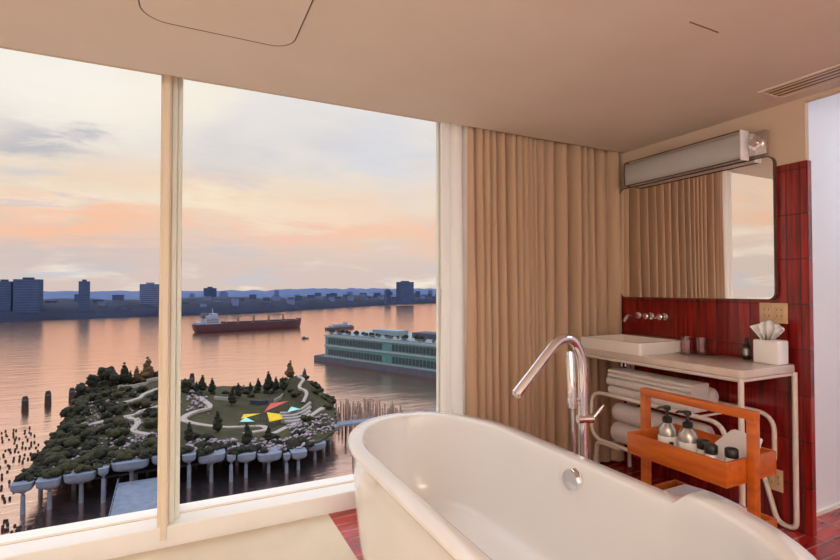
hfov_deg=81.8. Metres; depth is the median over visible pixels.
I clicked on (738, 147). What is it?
lamp
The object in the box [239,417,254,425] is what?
shade sail
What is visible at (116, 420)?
tree
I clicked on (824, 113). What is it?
wall
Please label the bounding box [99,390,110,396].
shrub
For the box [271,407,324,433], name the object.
path
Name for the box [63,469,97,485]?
bowl
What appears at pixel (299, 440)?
tree
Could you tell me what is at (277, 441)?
bush
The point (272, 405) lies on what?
shade sail
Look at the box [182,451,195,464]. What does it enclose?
bowl
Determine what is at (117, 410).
tree
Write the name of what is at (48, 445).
bush
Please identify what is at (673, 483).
tray
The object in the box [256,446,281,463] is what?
bowl
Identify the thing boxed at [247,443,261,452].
bush
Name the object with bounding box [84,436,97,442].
bush
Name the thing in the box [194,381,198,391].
tree
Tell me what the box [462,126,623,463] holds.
curtain
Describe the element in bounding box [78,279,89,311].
tower block
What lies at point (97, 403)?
tree
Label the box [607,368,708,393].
folded towel
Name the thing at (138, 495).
gangway
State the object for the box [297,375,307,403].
path
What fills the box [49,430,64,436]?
tree
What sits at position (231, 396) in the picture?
tree
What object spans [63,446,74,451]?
bush
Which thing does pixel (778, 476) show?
outlet
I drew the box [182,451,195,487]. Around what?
pot
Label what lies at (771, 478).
outlet
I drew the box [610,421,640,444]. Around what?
rolled towel
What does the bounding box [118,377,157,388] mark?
wall
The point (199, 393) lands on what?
shrub
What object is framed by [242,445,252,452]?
bush
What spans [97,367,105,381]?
tree
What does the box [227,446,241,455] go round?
bush
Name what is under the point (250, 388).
tree
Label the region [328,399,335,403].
tree
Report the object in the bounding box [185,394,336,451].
flower bed
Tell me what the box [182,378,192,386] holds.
tree
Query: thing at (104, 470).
bowl
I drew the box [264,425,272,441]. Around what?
tree
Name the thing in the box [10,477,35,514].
pot
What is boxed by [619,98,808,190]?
wall
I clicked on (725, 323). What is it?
wall tiles
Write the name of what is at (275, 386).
tree
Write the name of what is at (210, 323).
cargo ship
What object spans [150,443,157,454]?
bush
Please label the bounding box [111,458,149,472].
bowl
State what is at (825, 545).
floor
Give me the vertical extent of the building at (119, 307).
8.503 m
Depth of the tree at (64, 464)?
109.72 m
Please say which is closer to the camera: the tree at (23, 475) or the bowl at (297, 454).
the tree at (23, 475)
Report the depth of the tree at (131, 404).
153.31 m
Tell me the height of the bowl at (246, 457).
3.058 m
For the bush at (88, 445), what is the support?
on the ground
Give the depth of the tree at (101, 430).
133.88 m
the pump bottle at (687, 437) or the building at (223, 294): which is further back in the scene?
the building at (223, 294)
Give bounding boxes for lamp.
[624,129,768,187]
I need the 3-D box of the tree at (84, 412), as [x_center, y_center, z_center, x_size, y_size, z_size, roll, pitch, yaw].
[-100.821,40.252,145.870,3.038,2.202,2.998,0,-1,22]
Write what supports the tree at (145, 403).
on the ground
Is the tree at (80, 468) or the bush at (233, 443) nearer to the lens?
the tree at (80, 468)
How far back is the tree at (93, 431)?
133.81 m
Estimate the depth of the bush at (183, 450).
117.57 m
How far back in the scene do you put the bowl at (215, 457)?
118.75 m
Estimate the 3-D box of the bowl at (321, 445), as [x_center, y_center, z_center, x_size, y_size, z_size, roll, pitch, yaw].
[-29.737,47.194,137.040,5.600,3.000,5.600,1,-1,-26]
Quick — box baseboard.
[816,502,839,516]
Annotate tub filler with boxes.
[512,334,604,458]
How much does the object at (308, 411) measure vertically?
2.773 m
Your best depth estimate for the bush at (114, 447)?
119.64 m
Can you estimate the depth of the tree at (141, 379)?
179.32 m
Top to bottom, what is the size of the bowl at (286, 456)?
2.414 m
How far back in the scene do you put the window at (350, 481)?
3.30 m
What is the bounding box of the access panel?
[138,0,313,45]
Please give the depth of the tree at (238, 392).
180.33 m
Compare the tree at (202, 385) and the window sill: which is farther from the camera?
the tree at (202, 385)
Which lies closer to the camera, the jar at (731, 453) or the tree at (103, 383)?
the jar at (731, 453)
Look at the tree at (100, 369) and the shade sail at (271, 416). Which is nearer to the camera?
the shade sail at (271, 416)
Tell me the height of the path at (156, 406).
2.904 m
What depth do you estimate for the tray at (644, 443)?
2.08 m
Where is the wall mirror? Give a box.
[620,156,777,299]
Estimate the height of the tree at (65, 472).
1.689 m
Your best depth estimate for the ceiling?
2.14 m
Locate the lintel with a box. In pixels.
[804,87,839,101]
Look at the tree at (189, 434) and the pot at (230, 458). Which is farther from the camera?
the tree at (189, 434)
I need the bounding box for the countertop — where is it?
[583,348,794,378]
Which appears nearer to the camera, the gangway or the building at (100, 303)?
the gangway
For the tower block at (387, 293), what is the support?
on the shore
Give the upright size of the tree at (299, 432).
2.338 m
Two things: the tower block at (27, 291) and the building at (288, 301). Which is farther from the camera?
the building at (288, 301)
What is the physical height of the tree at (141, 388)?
2.842 m
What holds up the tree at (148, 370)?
on the ground
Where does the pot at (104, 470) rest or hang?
in the river
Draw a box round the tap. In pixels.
[623,312,667,321]
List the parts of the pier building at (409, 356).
railing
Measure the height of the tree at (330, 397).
2.512 m
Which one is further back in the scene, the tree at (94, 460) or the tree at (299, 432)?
the tree at (299, 432)
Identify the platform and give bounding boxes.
[60,456,236,484]
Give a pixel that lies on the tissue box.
(767, 350)
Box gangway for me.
[108,477,156,516]
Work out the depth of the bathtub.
2.06 m
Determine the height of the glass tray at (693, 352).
0.008 m
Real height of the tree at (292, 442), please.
2.515 m
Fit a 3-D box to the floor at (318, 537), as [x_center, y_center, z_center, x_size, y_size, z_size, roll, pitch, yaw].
[-0.648,1.353,-0.791,3.365,0.120,6.390,1,-1,-26]
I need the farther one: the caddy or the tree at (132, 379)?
the tree at (132, 379)
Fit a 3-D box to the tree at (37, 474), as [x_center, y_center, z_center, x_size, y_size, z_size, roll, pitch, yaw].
[-83.967,43.030,107.787,2.973,2.155,2.933,0,-1,14]
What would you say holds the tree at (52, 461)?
on the ground
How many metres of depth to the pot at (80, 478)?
107.21 m
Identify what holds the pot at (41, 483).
in the river
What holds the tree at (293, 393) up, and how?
on the ground
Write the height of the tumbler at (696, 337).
0.100 m
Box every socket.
[747,136,763,149]
[759,303,787,323]
[768,469,782,492]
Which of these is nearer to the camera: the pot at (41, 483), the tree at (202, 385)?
the pot at (41, 483)
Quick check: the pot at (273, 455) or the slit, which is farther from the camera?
the pot at (273, 455)
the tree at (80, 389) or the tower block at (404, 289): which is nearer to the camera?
the tree at (80, 389)
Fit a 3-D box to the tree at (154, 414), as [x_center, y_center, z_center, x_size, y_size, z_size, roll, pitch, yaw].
[-78.070,40.371,143.852,3.757,2.760,3.808,0,-1,25]
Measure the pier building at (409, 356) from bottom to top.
24.600 m
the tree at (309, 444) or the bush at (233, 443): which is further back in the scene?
the tree at (309, 444)
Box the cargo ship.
[192,309,300,332]
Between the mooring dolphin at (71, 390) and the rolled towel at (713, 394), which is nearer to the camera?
the rolled towel at (713, 394)
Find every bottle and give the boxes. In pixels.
[656,405,676,445]
[675,410,697,452]
[742,338,750,359]
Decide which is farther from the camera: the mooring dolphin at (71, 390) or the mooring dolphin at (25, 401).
the mooring dolphin at (71, 390)
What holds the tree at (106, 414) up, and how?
on the ground
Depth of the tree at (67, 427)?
134.50 m
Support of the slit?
attached to the ceiling
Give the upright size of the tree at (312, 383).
2.563 m
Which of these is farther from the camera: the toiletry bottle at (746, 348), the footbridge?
the footbridge
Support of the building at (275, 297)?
on the shore
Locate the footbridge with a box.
[336,407,435,438]
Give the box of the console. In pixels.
[581,334,799,529]
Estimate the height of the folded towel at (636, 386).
0.054 m
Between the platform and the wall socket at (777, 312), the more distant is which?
the platform
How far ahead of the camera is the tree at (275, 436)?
138.97 m
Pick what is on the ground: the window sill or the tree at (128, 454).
the tree at (128, 454)
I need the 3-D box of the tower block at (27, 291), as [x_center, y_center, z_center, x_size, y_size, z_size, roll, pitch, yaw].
[-621.834,27.607,770.069,34.000,63.300,20.250,1,-1,-26]
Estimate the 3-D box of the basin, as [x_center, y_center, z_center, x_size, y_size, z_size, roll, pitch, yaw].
[1.443,0.430,3.280,0.472,0.075,0.500,1,-1,-26]
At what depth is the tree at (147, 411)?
145.75 m
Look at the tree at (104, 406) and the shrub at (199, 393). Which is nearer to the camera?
the tree at (104, 406)
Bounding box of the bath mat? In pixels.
[664,484,746,510]
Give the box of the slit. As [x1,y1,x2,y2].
[689,22,718,32]
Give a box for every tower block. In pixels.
[0,279,12,310]
[13,277,43,311]
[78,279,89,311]
[139,283,158,305]
[203,287,216,296]
[384,289,390,304]
[396,281,413,304]
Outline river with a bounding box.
[0,303,435,534]
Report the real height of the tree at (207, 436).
2.612 m
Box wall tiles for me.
[621,160,811,536]
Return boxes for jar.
[697,439,709,454]
[704,443,717,458]
[724,447,738,461]
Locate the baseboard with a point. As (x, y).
(837, 505)
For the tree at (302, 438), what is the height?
2.650 m
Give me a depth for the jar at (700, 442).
2.12 m
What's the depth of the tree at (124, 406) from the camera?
151.37 m
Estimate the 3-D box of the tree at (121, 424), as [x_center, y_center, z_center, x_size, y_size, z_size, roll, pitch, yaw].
[-84.348,41.546,137.412,3.767,2.730,3.717,1,-1,-37]
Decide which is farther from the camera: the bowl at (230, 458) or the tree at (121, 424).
the tree at (121, 424)
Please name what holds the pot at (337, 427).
in the river
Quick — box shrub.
[105,427,129,439]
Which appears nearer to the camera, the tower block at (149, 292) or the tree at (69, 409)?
the tree at (69, 409)
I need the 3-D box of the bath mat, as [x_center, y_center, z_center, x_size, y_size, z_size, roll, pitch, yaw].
[1.268,1.060,2.238,0.305,0.106,0.290,1,-1,-26]
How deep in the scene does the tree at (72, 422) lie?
137.89 m
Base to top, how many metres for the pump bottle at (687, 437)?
0.237 m
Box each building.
[74,294,77,301]
[97,301,105,305]
[112,295,123,300]
[118,306,128,309]
[189,294,194,298]
[204,296,210,300]
[219,291,227,298]
[232,298,238,305]
[272,295,279,300]
[286,299,294,304]
[295,296,301,300]
[314,328,435,378]
[328,297,334,301]
[347,295,353,300]
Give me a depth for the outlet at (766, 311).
2.76 m
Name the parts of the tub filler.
lever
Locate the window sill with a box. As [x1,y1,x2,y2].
[0,474,355,559]
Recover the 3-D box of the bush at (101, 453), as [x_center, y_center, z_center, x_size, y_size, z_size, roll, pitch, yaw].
[-75.051,41.805,115.494,5.106,3.751,5.175,0,-1,-8]
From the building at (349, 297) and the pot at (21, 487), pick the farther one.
the building at (349, 297)
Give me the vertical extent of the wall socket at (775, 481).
0.120 m
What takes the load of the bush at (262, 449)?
on the ground
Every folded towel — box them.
[606,376,708,399]
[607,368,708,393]
[608,385,707,412]
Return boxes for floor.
[108,514,357,559]
[329,460,839,559]
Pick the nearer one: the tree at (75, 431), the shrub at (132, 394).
the tree at (75, 431)
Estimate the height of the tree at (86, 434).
3.505 m
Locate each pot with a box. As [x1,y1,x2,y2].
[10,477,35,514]
[35,474,62,509]
[63,469,97,502]
[98,465,108,502]
[111,458,149,481]
[152,455,157,464]
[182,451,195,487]
[198,448,225,481]
[227,454,235,481]
[237,451,255,477]
[256,446,281,472]
[283,452,289,472]
[290,447,306,469]
[308,440,325,459]
[329,424,338,443]
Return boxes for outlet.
[762,307,770,318]
[769,475,773,485]
[774,307,783,319]
[776,474,780,487]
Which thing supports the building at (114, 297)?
on the shore
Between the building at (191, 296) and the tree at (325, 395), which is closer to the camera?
the tree at (325, 395)
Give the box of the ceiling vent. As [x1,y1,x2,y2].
[757,64,839,99]
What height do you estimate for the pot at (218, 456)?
8.375 m
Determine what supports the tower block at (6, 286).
on the shore
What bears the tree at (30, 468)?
on the ground
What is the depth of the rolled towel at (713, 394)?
2.80 m
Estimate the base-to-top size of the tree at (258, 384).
6.202 m
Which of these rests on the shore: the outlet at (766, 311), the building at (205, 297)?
the building at (205, 297)
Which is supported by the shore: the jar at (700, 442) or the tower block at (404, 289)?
the tower block at (404, 289)
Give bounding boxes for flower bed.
[42,388,157,477]
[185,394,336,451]
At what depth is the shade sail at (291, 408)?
162.44 m
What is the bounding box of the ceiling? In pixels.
[0,0,839,152]
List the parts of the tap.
spout, knob, knob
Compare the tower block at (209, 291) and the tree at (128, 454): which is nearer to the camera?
the tree at (128, 454)
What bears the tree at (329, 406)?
on the ground
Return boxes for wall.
[0,46,435,121]
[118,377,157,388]
[214,396,227,400]
[250,400,267,404]
[274,393,282,402]
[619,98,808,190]
[806,160,816,536]
[808,93,839,510]
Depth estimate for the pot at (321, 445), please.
135.22 m
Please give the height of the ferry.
8.100 m
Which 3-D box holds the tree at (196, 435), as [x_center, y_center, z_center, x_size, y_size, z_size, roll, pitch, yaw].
[-61.174,41.973,130.529,4.689,2.649,3.629,0,-1,-22]
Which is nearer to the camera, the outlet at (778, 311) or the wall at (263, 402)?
the outlet at (778, 311)
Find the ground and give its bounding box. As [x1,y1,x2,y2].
[29,376,336,480]
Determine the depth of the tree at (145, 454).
113.30 m
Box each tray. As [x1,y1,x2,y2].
[628,423,776,488]
[652,479,776,527]
[675,350,720,356]
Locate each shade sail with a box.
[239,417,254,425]
[241,413,260,420]
[264,401,288,412]
[267,412,283,424]
[288,407,300,411]
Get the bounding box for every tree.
[14,472,32,481]
[21,467,32,471]
[25,476,36,481]
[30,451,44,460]
[33,469,44,477]
[40,455,61,467]
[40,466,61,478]
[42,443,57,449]
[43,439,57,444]
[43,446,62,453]
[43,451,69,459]
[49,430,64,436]
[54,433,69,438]
[56,423,72,432]
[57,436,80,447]
[57,458,84,473]
[59,406,74,417]
[62,421,76,425]
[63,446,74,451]
[63,470,71,474]
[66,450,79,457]
[67,412,77,417]
[69,428,83,435]
[70,398,89,406]
[72,418,85,423]
[72,424,87,428]
[73,405,89,413]
[74,464,91,472]
[75,382,86,395]
[76,395,88,398]
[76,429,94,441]
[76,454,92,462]
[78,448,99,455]
[80,410,90,415]
[82,460,90,465]
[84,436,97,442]
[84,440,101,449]
[85,374,100,388]
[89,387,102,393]
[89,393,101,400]
[90,428,97,434]
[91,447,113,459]
[91,459,100,465]
[92,399,106,407]
[92,463,102,469]
[96,423,115,433]
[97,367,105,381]
[97,381,110,386]
[98,403,114,412]
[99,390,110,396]
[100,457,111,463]
[101,411,112,418]
[102,366,115,380]
[103,415,126,426]
[107,405,122,414]
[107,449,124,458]
[109,372,119,388]
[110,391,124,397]
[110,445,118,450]
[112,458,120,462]
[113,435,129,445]
[115,403,128,409]
[115,448,139,460]
[116,422,129,428]
[118,362,130,384]
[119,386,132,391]
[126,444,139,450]
[127,371,134,384]
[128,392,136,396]
[129,402,141,407]
[133,366,139,383]
[134,398,152,407]
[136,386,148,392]
[138,371,145,382]
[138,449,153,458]
[139,357,153,378]
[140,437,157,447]
[141,407,156,416]
[142,418,157,428]
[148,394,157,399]
[148,411,157,417]
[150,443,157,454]
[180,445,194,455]
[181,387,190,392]
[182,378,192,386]
[184,422,193,441]
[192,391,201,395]
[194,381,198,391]
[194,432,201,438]
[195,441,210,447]
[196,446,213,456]
[198,375,206,392]
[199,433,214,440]
[208,378,215,391]
[212,411,222,432]
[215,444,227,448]
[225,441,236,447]
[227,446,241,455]
[228,388,236,405]
[234,383,241,397]
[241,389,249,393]
[241,423,252,444]
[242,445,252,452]
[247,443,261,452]
[248,382,252,392]
[255,378,260,389]
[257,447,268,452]
[263,371,273,390]
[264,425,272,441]
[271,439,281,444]
[272,377,279,392]
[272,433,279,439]
[280,377,285,390]
[284,360,294,379]
[286,440,299,446]
[290,391,300,396]
[290,439,302,445]
[294,429,305,435]
[295,436,307,441]
[299,415,311,421]
[304,441,314,447]
[308,381,317,386]
[310,388,320,393]
[320,394,329,399]
[323,403,332,409]
[325,396,334,401]
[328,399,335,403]
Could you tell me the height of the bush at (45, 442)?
2.092 m
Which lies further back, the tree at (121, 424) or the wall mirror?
the tree at (121, 424)
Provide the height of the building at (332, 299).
16.844 m
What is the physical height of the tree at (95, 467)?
1.353 m
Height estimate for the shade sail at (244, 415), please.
3.082 m
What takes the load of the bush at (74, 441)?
on the ground
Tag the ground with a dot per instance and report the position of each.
(232, 415)
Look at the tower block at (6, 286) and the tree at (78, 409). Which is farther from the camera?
the tower block at (6, 286)
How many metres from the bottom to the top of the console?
0.976 m
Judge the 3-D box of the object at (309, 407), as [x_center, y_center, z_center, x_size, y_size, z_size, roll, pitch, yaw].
[-41.183,44.159,161.605,10.769,3.253,3.189,1,-1,-26]
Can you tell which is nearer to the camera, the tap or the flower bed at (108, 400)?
the tap
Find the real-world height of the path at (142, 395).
2.718 m
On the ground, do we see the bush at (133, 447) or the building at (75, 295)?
the bush at (133, 447)
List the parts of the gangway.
railing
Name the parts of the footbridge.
railing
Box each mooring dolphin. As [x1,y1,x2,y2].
[21,396,28,410]
[44,391,51,405]
[68,388,74,401]
[189,373,194,382]
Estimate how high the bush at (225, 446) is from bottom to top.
2.220 m
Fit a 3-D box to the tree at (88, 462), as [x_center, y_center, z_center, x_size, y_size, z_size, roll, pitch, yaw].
[-76.671,42.634,111.917,2.753,1.995,2.716,0,-1,22]
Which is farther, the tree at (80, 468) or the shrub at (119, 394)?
the shrub at (119, 394)
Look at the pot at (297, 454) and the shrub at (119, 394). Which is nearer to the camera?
the pot at (297, 454)
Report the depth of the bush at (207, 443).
123.39 m
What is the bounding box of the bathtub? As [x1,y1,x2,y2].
[348,412,816,559]
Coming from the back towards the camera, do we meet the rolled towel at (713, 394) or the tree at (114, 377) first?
the tree at (114, 377)
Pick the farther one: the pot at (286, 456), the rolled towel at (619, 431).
the pot at (286, 456)
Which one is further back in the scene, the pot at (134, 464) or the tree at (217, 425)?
the tree at (217, 425)
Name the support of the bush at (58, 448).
on the ground
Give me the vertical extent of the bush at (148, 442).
3.332 m
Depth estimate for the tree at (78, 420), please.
140.41 m
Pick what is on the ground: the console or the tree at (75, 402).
the tree at (75, 402)
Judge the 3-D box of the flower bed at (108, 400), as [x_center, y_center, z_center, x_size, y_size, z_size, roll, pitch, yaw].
[-85.799,40.441,139.122,24.556,7.007,63.043,1,-1,-26]
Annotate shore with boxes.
[0,295,435,321]
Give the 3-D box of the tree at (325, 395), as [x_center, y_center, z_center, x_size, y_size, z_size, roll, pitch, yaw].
[-35.112,43.290,178.510,3.632,2.506,3.761,1,-1,-29]
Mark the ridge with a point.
(284, 293)
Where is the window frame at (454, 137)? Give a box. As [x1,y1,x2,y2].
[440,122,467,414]
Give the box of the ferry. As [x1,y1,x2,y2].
[325,322,353,329]
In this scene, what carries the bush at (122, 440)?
on the ground
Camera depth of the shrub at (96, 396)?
155.07 m
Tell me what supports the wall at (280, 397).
on the ground
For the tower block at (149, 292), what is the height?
57.300 m
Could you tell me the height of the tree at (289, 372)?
8.609 m
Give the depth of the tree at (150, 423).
135.19 m
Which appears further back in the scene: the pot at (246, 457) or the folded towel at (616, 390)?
the pot at (246, 457)
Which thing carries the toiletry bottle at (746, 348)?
on the console
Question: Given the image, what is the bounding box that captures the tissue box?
[750,320,787,364]
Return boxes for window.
[0,74,182,545]
[179,121,440,513]
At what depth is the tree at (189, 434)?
125.25 m
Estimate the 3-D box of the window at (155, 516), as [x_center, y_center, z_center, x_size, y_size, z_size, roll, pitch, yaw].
[-2.019,0.076,2.237,1.648,2.455,0.248,1,-1,-26]
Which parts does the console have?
leg, leg, rail, leg, leg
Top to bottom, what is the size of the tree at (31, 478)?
1.509 m
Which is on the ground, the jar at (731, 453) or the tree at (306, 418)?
the tree at (306, 418)
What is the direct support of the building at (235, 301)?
on the shore
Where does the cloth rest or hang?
in the caddy
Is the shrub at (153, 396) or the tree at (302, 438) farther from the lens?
the shrub at (153, 396)
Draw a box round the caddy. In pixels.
[628,387,776,527]
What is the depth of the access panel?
1.83 m
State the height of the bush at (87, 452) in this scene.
2.978 m
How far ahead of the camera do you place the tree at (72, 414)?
144.30 m
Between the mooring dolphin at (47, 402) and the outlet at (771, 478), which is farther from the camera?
the mooring dolphin at (47, 402)
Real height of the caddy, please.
0.805 m
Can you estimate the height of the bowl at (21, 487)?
2.920 m
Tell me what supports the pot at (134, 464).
in the river
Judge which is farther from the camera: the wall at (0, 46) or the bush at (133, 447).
the bush at (133, 447)
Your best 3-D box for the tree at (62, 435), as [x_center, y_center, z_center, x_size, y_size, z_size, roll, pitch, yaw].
[-95.450,42.335,129.415,4.192,3.038,4.136,1,-1,-28]
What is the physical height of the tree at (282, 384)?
6.202 m
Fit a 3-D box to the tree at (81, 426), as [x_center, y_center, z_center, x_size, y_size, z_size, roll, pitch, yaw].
[-95.928,41.816,136.853,3.799,2.354,3.955,0,-1,9]
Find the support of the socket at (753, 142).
attached to the lamp
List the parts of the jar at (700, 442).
jar lid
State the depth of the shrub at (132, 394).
163.51 m
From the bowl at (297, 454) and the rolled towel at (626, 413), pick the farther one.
the bowl at (297, 454)
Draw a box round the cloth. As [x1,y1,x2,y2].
[715,429,762,461]
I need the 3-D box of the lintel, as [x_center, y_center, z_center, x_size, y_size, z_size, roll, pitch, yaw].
[2.526,-1.119,1.709,0.036,0.285,2.024,1,-1,-26]
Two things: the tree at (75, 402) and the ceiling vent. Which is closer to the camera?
the ceiling vent
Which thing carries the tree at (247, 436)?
on the ground
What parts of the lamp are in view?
plate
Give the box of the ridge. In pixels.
[43,288,435,299]
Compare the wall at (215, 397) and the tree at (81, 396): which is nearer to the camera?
the tree at (81, 396)
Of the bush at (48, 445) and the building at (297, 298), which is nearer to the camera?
the bush at (48, 445)
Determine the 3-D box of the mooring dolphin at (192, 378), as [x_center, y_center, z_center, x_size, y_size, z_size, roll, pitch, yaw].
[-105.282,48.658,223.933,2.500,11.000,2.500,1,-1,-26]
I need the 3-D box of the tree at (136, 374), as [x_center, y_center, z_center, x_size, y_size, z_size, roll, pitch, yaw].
[-105.690,35.708,180.631,3.837,7.327,3.331,0,-1,10]
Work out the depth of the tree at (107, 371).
169.98 m
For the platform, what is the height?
0.500 m
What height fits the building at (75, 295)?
13.287 m
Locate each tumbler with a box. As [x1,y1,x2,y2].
[680,336,691,352]
[695,337,707,354]
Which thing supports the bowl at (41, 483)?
on the pot at (41, 483)
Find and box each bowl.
[10,477,35,495]
[35,474,62,491]
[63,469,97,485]
[98,465,108,477]
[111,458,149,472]
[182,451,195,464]
[198,448,225,465]
[227,454,235,463]
[237,451,255,464]
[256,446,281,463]
[283,452,289,462]
[290,447,306,461]
[308,440,325,452]
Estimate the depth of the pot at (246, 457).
122.38 m
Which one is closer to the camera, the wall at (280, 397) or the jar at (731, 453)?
the jar at (731, 453)
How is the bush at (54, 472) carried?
on the ground
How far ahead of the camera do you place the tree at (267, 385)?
191.44 m
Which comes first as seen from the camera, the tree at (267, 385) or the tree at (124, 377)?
the tree at (124, 377)
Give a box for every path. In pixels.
[90,401,181,426]
[123,388,157,403]
[125,416,150,435]
[180,390,267,433]
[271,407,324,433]
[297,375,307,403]
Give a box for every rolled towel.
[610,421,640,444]
[612,402,714,433]
[707,387,718,402]
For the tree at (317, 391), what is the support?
on the ground
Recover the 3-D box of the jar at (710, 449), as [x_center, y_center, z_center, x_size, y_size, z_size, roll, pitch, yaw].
[1.243,0.764,2.070,0.051,0.122,0.050,1,-1,-26]
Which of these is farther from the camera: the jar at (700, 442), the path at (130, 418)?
the path at (130, 418)
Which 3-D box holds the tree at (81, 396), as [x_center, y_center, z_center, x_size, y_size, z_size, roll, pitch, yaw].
[-108.107,38.669,155.773,4.851,2.887,4.661,0,-1,22]
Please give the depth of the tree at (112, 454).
113.90 m
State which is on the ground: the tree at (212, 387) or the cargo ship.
the tree at (212, 387)
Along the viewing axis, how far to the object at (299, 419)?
155.00 m
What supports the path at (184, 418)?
on the ground
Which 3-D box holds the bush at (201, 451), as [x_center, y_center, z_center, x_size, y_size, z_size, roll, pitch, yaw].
[-52.773,42.247,119.567,3.684,2.689,4.761,-1,-1,27]
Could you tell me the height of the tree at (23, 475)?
2.419 m
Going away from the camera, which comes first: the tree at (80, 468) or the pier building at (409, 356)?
the tree at (80, 468)
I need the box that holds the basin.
[581,334,689,355]
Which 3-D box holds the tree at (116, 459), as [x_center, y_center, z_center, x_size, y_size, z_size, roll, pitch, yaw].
[-69.958,41.951,111.618,2.401,1.764,2.434,-1,-1,32]
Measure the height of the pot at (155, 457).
9.730 m

